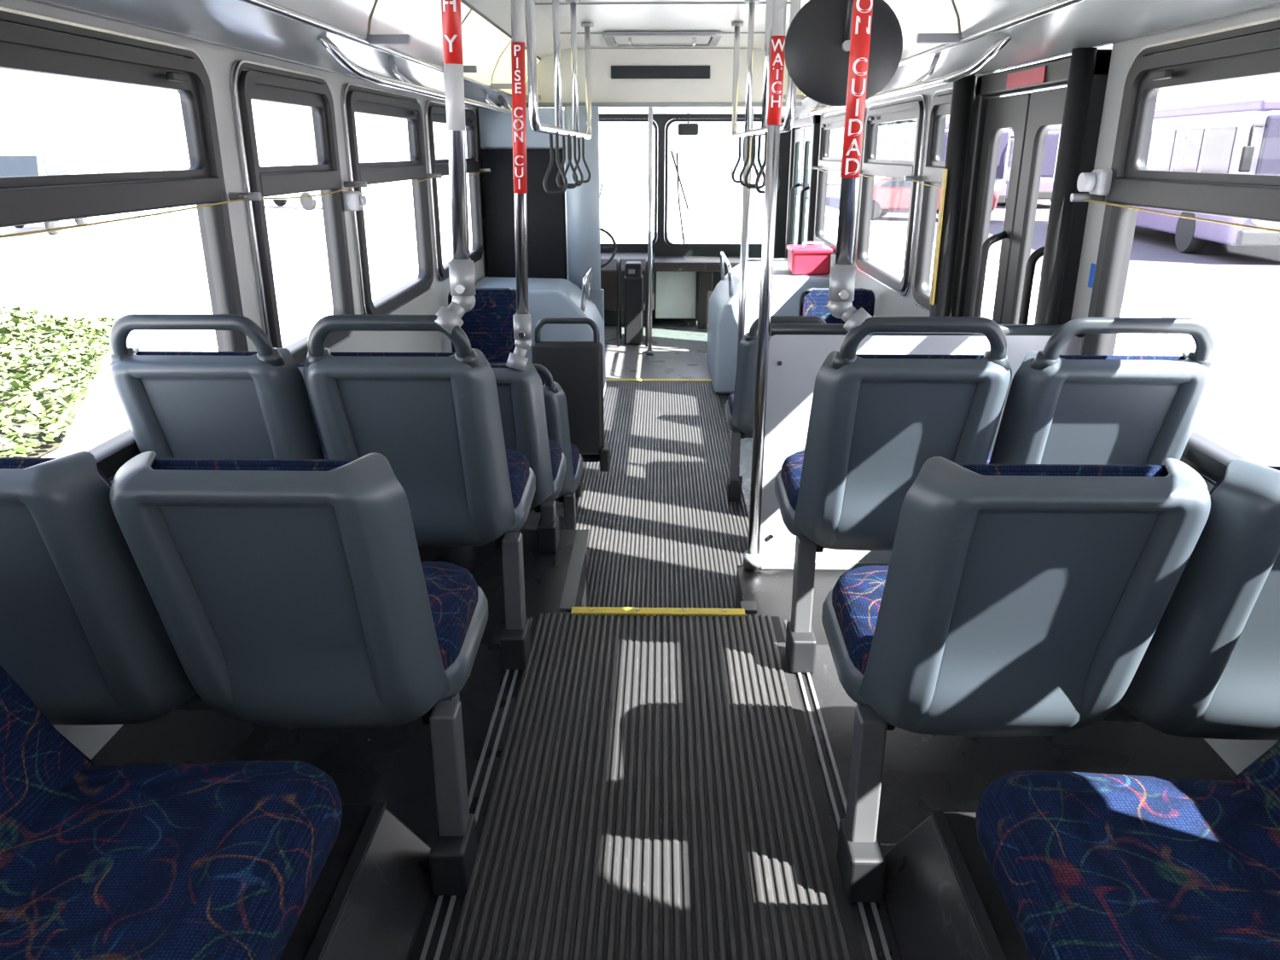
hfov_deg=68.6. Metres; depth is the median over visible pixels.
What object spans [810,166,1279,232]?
pull cord
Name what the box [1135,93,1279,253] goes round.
city bus
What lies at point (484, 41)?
ceiling light fixture
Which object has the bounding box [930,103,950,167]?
window
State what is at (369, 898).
base
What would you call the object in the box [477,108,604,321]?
wall
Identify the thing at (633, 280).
box
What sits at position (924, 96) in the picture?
bead
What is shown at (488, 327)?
seat
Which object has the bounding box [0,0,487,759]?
wall
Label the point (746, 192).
pole
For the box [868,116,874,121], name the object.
latch
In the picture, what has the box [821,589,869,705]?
tray
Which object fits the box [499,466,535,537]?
tray
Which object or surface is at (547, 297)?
housing
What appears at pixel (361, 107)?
window
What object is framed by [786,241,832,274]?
case
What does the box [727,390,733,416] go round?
cushion
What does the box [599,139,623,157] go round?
window panel
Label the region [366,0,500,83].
seam
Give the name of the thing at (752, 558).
pole
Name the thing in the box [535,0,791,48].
ceiling
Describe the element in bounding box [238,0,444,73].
ceiling light fixture
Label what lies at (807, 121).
door frame
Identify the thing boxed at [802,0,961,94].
roof
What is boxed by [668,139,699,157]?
window panel
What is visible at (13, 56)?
window
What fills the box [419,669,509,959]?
track
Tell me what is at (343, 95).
bead
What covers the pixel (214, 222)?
frame
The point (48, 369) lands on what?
hedge
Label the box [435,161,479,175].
bar
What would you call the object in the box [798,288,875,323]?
seat
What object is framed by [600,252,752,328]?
dashboard
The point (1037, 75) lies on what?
label
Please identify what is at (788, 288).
housing
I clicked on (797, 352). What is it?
panel
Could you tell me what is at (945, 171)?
handrail
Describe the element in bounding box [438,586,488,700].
tray
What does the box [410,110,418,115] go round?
latch
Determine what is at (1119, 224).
frame
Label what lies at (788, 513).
tray
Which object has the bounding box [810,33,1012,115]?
grab rail
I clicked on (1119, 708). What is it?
tray
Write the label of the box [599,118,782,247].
windshield
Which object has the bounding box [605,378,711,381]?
trim
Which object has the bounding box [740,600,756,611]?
trim
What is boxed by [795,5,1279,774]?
wall
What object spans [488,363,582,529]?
seats
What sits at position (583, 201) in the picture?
partition panel
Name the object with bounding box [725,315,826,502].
seats
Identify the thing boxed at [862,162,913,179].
bar
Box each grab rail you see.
[316,34,511,115]
[524,0,593,193]
[731,0,801,193]
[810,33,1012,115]
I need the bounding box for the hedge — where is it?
[0,302,119,457]
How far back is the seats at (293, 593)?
1.50 m
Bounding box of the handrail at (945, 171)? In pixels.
[929,168,948,304]
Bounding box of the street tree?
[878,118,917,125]
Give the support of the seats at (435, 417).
on the floor at (393, 765)
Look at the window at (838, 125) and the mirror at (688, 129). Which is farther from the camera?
the mirror at (688, 129)
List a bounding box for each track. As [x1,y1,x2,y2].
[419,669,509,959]
[433,616,532,959]
[784,619,877,959]
[806,672,891,959]
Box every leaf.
[791,128,804,244]
[800,127,812,244]
[962,93,1030,324]
[1001,87,1066,324]
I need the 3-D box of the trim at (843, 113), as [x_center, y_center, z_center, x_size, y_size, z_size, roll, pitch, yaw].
[1.447,-2.169,6.882,0.020,0.979,1.608,0,19,1]
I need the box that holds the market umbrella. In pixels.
[678,132,764,238]
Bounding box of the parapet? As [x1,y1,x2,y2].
[91,120,759,123]
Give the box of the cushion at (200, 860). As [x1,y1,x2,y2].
[0,759,342,959]
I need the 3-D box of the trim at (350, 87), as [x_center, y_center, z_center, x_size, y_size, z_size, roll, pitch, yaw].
[-1.191,-1.346,4.539,0.020,0.979,1.263,0,19,1]
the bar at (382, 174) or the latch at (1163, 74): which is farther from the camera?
the bar at (382, 174)
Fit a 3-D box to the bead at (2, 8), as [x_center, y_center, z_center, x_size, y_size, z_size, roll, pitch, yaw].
[-1.254,-0.380,1.785,0.024,0.991,2.158,0,19,1]
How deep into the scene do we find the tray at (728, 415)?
4.84 m
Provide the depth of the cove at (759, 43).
5.46 m
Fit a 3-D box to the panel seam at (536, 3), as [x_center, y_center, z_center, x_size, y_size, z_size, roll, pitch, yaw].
[0.109,-2.319,4.569,1.680,0.007,0.012,0,19,1]
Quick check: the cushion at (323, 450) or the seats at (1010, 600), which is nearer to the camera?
the seats at (1010, 600)
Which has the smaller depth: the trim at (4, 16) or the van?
the trim at (4, 16)
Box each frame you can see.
[0,21,248,474]
[238,69,354,363]
[346,90,433,314]
[428,105,483,276]
[482,110,568,279]
[791,114,820,128]
[814,115,844,252]
[855,100,923,290]
[912,93,973,308]
[975,49,1111,96]
[1082,29,1279,478]
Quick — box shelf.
[654,256,752,271]
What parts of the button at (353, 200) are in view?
knob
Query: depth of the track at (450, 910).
2.05 m
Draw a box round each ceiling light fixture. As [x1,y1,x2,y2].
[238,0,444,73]
[460,0,511,97]
[783,0,1085,100]
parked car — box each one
[267,190,321,209]
[871,176,998,220]
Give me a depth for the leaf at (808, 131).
8.42 m
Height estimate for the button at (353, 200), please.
0.075 m
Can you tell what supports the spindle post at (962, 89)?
on the floor at (679, 347)
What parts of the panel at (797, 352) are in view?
rail, rail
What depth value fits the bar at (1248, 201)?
2.19 m
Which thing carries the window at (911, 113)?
in the wall at (1238, 754)
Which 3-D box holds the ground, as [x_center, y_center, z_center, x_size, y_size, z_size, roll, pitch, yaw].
[1.716,-24.530,76.155,300.000,0.001,280.000,0,19,1]
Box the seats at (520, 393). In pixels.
[296,361,566,552]
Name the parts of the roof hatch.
lid, handle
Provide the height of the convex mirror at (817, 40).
0.568 m
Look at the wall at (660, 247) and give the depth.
9.57 m
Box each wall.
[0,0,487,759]
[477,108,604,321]
[599,114,791,320]
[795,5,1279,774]
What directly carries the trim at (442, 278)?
attached to the wall at (218, 61)
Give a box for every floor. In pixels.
[90,609,1237,959]
[446,612,865,959]
[521,320,752,529]
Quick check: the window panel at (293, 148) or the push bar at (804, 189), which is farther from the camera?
the window panel at (293, 148)
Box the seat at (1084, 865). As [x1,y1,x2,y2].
[975,738,1279,959]
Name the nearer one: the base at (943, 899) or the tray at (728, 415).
the base at (943, 899)
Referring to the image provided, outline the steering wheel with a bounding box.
[599,227,616,267]
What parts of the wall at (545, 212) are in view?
panel, black panel, panel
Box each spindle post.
[929,75,976,316]
[1034,47,1097,324]
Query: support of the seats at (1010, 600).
on the floor at (393, 765)
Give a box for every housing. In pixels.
[475,267,605,396]
[706,251,830,393]
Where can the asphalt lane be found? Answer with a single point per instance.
(1234, 290)
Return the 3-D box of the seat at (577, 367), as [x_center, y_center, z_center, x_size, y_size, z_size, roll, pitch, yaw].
[-0.344,-0.355,4.733,0.375,0.934,0.150,0,19,1]
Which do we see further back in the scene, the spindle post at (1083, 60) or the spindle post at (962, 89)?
the spindle post at (962, 89)
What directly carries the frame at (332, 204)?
attached to the wall at (218, 61)
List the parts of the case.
lid, handle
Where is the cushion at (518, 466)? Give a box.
[505,448,529,508]
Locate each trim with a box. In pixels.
[0,10,203,478]
[237,62,351,363]
[346,84,430,314]
[427,101,482,280]
[559,529,589,610]
[570,606,745,616]
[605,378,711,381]
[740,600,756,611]
[818,111,845,254]
[857,95,923,295]
[914,89,974,314]
[1134,19,1279,482]
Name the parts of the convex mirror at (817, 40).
mount arm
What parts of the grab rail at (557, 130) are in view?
rail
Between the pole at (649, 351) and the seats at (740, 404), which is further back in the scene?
the pole at (649, 351)
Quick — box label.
[1006,65,1046,88]
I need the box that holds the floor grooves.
[576,381,749,608]
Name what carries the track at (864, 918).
on the floor at (393, 765)
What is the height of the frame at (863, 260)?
0.933 m
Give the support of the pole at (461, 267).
on the seats at (435, 417)
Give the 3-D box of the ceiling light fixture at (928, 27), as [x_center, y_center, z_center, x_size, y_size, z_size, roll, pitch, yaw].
[1.026,-1.840,3.809,0.169,0.280,11.350,0,19,1]
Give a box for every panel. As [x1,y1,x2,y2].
[283,139,316,157]
[358,139,397,157]
[434,139,467,157]
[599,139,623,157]
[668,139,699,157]
[758,323,1084,570]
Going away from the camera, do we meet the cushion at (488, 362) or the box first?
the cushion at (488, 362)
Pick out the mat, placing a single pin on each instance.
(726, 605)
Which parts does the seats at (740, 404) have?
pedestal leg, arm, grab handle, grab handle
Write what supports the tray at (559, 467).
on the seats at (520, 393)
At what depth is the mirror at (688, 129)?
9.13 m
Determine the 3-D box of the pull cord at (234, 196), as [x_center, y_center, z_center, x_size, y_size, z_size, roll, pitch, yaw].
[-1.186,-0.867,2.883,0.090,0.038,7.962,0,19,1]
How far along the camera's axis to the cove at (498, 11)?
5.00 m
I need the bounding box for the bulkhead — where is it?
[525,48,804,114]
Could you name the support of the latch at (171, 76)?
attached to the window at (13, 56)
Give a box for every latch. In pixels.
[165,71,188,82]
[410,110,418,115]
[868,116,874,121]
[1149,69,1173,80]
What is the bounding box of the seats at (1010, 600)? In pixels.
[821,456,1279,902]
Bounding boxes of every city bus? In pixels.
[873,119,1013,203]
[996,124,1061,205]
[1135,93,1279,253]
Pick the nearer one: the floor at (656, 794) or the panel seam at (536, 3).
the floor at (656, 794)
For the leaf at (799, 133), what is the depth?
8.99 m
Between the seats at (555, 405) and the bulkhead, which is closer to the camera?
the seats at (555, 405)
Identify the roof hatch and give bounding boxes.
[602,30,721,46]
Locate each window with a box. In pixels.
[0,41,210,188]
[250,83,331,174]
[354,100,420,168]
[432,113,475,163]
[821,120,844,161]
[866,109,917,165]
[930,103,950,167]
[1123,48,1279,186]
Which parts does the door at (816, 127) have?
post, post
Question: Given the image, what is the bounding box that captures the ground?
[0,160,1279,465]
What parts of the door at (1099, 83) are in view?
post, post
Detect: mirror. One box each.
[677,113,698,135]
[784,0,902,106]
[1238,123,1263,172]
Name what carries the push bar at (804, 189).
attached to the leaf at (808, 131)
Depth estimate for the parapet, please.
98.72 m
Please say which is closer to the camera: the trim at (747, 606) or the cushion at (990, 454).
the cushion at (990, 454)
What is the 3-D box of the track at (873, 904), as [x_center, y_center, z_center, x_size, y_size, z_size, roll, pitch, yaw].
[0.418,0.997,1.135,0.008,0.005,3.500,0,19,1]
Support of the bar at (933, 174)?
attached to the wall at (1238, 754)
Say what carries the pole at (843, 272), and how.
on the seats at (875, 420)
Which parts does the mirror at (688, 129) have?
glass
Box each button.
[342,191,366,211]
[1076,168,1112,195]
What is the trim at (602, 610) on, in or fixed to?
on the floor at (393, 765)
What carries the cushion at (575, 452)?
on the seats at (555, 405)
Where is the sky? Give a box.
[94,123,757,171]
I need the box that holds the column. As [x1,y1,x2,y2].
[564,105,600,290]
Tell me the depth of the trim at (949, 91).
4.16 m
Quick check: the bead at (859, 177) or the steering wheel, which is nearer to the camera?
the bead at (859, 177)
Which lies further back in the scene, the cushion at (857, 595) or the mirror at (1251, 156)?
the mirror at (1251, 156)
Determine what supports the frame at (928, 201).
attached to the wall at (1238, 754)
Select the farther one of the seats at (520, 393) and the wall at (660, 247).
the wall at (660, 247)
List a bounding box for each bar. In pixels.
[0,176,222,227]
[259,169,339,197]
[359,164,425,185]
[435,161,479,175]
[787,182,800,244]
[797,186,808,244]
[818,159,841,171]
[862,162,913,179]
[923,166,944,183]
[972,230,1006,316]
[1018,245,1044,324]
[1111,177,1279,222]
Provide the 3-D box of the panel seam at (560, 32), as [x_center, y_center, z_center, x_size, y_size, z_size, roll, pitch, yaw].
[0.135,-2.723,5.720,1.680,0.007,0.012,0,19,1]
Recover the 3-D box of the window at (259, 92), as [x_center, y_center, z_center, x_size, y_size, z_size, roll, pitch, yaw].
[-1.230,-1.217,3.277,0.040,0.276,0.755,0,19,1]
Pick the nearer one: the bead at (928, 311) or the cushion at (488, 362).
the bead at (928, 311)
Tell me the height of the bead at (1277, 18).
0.991 m
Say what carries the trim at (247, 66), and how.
attached to the wall at (218, 61)
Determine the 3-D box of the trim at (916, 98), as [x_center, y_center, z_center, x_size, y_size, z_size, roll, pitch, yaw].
[1.412,-1.634,5.359,0.020,0.979,1.344,0,19,1]
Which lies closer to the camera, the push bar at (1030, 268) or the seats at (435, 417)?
the seats at (435, 417)
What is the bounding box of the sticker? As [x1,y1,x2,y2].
[1088,263,1095,288]
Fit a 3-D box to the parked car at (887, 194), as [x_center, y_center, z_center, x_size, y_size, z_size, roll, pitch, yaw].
[8.864,-8.958,29.515,4.484,1.500,1.803,8,21,21]
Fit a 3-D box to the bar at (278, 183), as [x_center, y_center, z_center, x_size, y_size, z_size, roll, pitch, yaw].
[-1.225,-1.058,3.333,0.070,0.070,0.763,0,19,1]
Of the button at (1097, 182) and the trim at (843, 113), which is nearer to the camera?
the button at (1097, 182)
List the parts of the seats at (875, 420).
pedestal leg, arm, grab handle, grab handle, grab handle, grab handle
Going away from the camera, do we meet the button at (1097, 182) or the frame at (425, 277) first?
the button at (1097, 182)
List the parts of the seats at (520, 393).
arm, pedestal leg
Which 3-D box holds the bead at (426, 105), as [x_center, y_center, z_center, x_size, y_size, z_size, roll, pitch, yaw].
[-1.159,-1.841,5.947,0.024,0.991,1.437,0,19,1]
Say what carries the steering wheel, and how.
attached to the dashboard
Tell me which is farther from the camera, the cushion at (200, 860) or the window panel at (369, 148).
the window panel at (369, 148)
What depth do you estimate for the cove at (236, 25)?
2.59 m
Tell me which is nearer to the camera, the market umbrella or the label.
the label
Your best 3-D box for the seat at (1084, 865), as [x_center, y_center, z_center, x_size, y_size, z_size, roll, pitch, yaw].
[0.838,0.616,0.961,0.735,0.839,1.020,0,19,1]
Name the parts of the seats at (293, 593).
arm, pedestal leg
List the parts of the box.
guard rail, guard rail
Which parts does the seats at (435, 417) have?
grab handle, grab handle, grab handle, grab handle, arm, pedestal leg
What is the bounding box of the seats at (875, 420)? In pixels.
[774,316,1214,673]
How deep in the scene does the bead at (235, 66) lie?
2.94 m
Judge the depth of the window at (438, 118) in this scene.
6.35 m
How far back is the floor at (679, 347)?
8.06 m
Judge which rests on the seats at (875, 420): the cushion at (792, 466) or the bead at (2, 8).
the cushion at (792, 466)
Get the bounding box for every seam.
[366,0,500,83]
[461,9,511,58]
[535,2,801,5]
[559,32,764,34]
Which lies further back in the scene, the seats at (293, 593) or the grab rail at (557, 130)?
the grab rail at (557, 130)
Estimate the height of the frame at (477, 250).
0.933 m
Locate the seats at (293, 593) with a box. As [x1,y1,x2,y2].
[0,450,488,896]
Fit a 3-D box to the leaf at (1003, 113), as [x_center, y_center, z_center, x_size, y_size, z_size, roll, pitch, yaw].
[1.376,-0.536,3.778,0.040,1.870,0.442,0,19,1]
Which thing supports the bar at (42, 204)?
attached to the wall at (218, 61)
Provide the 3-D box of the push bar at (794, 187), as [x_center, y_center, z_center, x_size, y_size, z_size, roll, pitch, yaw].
[1.424,-2.384,8.698,0.090,0.706,0.028,0,19,1]
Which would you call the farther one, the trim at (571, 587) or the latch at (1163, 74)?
the trim at (571, 587)
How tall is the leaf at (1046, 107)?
1.870 m
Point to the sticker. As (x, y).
(1093, 265)
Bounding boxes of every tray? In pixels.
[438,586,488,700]
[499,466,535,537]
[545,452,566,500]
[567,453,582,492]
[725,400,741,432]
[774,469,804,535]
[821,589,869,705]
[1112,703,1134,715]
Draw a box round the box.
[616,256,647,346]
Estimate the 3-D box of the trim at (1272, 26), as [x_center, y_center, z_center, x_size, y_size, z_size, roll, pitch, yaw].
[1.330,-0.358,1.723,0.020,0.979,2.126,0,19,1]
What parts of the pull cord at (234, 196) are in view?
cord, cord, cord, cord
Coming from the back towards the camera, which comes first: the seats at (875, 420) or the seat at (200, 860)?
the seats at (875, 420)
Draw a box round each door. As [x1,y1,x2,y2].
[785,115,820,257]
[951,52,1111,324]
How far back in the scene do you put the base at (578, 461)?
4.14 m
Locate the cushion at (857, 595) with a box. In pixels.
[832,565,889,674]
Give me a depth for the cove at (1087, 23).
2.56 m
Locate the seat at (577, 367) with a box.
[531,317,610,497]
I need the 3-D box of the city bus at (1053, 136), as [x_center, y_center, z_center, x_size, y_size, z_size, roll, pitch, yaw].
[15.505,-13.393,39.813,3.200,3.050,11.350,0,19,1]
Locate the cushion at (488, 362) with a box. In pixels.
[488,361,506,363]
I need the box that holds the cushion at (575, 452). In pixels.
[570,442,579,476]
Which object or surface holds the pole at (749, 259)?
on the floor at (679, 347)
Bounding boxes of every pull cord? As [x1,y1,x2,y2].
[0,168,490,238]
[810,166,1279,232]
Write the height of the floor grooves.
0.002 m
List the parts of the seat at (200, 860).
backrest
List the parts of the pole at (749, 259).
rail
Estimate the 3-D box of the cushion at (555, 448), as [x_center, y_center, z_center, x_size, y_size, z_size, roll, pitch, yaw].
[-0.507,-0.066,3.428,0.425,0.094,0.390,0,19,1]
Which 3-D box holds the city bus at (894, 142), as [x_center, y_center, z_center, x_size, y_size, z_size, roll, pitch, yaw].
[11.175,-12.428,37.063,3.200,3.050,11.350,-1,19,-2]
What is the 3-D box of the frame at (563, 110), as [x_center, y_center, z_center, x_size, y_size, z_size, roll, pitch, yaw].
[-0.834,-1.748,7.123,0.580,1.979,0.440,0,19,1]
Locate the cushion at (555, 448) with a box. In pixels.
[548,438,561,481]
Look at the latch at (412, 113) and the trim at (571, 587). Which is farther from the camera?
the latch at (412, 113)
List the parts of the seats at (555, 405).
grab handle, grab handle, arm, pedestal leg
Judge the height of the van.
2.000 m
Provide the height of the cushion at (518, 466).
0.094 m
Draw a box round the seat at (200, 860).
[0,664,342,959]
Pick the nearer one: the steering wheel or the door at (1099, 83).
the door at (1099, 83)
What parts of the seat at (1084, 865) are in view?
backrest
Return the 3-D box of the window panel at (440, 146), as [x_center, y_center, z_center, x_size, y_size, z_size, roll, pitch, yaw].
[-19.742,-35.085,99.440,4.000,1.800,0.200,0,19,1]
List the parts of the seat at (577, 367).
grab handle, panel, post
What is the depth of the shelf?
9.19 m
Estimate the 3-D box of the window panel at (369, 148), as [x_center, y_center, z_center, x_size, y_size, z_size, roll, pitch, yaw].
[-27.740,-35.142,99.602,4.000,1.800,0.200,0,19,1]
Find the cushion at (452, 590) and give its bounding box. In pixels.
[420,561,478,670]
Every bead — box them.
[0,6,248,481]
[229,59,352,363]
[340,82,431,314]
[424,99,482,281]
[816,109,865,263]
[856,93,928,296]
[913,83,976,316]
[1082,16,1279,485]
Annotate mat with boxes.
[576,380,748,608]
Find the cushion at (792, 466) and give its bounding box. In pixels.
[781,450,804,511]
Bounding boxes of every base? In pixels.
[279,802,431,959]
[882,809,1030,959]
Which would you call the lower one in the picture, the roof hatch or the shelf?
the shelf
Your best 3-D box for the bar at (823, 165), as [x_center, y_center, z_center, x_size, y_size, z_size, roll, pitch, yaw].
[1.455,-2.289,6.840,0.070,0.070,1.504,0,19,1]
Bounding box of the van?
[0,153,87,234]
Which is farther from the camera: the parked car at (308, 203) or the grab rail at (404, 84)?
the parked car at (308, 203)
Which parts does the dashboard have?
panel, white kick panel, dash leg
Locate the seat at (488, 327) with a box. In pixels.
[448,287,526,363]
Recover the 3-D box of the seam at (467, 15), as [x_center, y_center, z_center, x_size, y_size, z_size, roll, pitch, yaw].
[0.090,-2.100,3.734,2.680,0.050,11.560,0,19,1]
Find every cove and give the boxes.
[25,0,539,108]
[465,0,570,58]
[753,0,809,50]
[781,0,1279,120]
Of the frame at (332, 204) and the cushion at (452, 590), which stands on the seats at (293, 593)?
the cushion at (452, 590)
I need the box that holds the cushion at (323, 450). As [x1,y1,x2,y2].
[321,447,327,459]
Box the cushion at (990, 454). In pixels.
[986,451,992,464]
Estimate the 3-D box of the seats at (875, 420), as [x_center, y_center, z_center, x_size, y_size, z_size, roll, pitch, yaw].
[0.866,0.006,2.497,0.954,0.973,0.607,0,19,1]
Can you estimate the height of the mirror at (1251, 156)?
0.830 m
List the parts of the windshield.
wiper blade, wiper arm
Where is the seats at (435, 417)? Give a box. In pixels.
[108,314,535,669]
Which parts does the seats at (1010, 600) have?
pedestal leg, arm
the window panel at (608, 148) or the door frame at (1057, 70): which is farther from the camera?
the window panel at (608, 148)
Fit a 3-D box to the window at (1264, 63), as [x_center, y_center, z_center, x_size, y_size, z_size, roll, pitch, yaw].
[1.343,-0.637,1.625,0.040,0.276,2.014,0,19,1]
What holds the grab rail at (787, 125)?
hanging from the ceiling
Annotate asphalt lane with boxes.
[725,168,1279,355]
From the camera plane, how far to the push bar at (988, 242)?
3.49 m
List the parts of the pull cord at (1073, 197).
cord, cord, cord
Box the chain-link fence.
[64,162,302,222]
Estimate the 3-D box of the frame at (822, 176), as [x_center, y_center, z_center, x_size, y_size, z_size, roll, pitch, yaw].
[1.460,-2.168,6.882,0.075,0.933,1.562,0,19,1]
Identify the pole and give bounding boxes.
[434,0,475,334]
[506,0,531,371]
[645,107,653,354]
[736,136,751,480]
[743,0,786,570]
[747,107,787,261]
[828,0,873,331]
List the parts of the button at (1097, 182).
knob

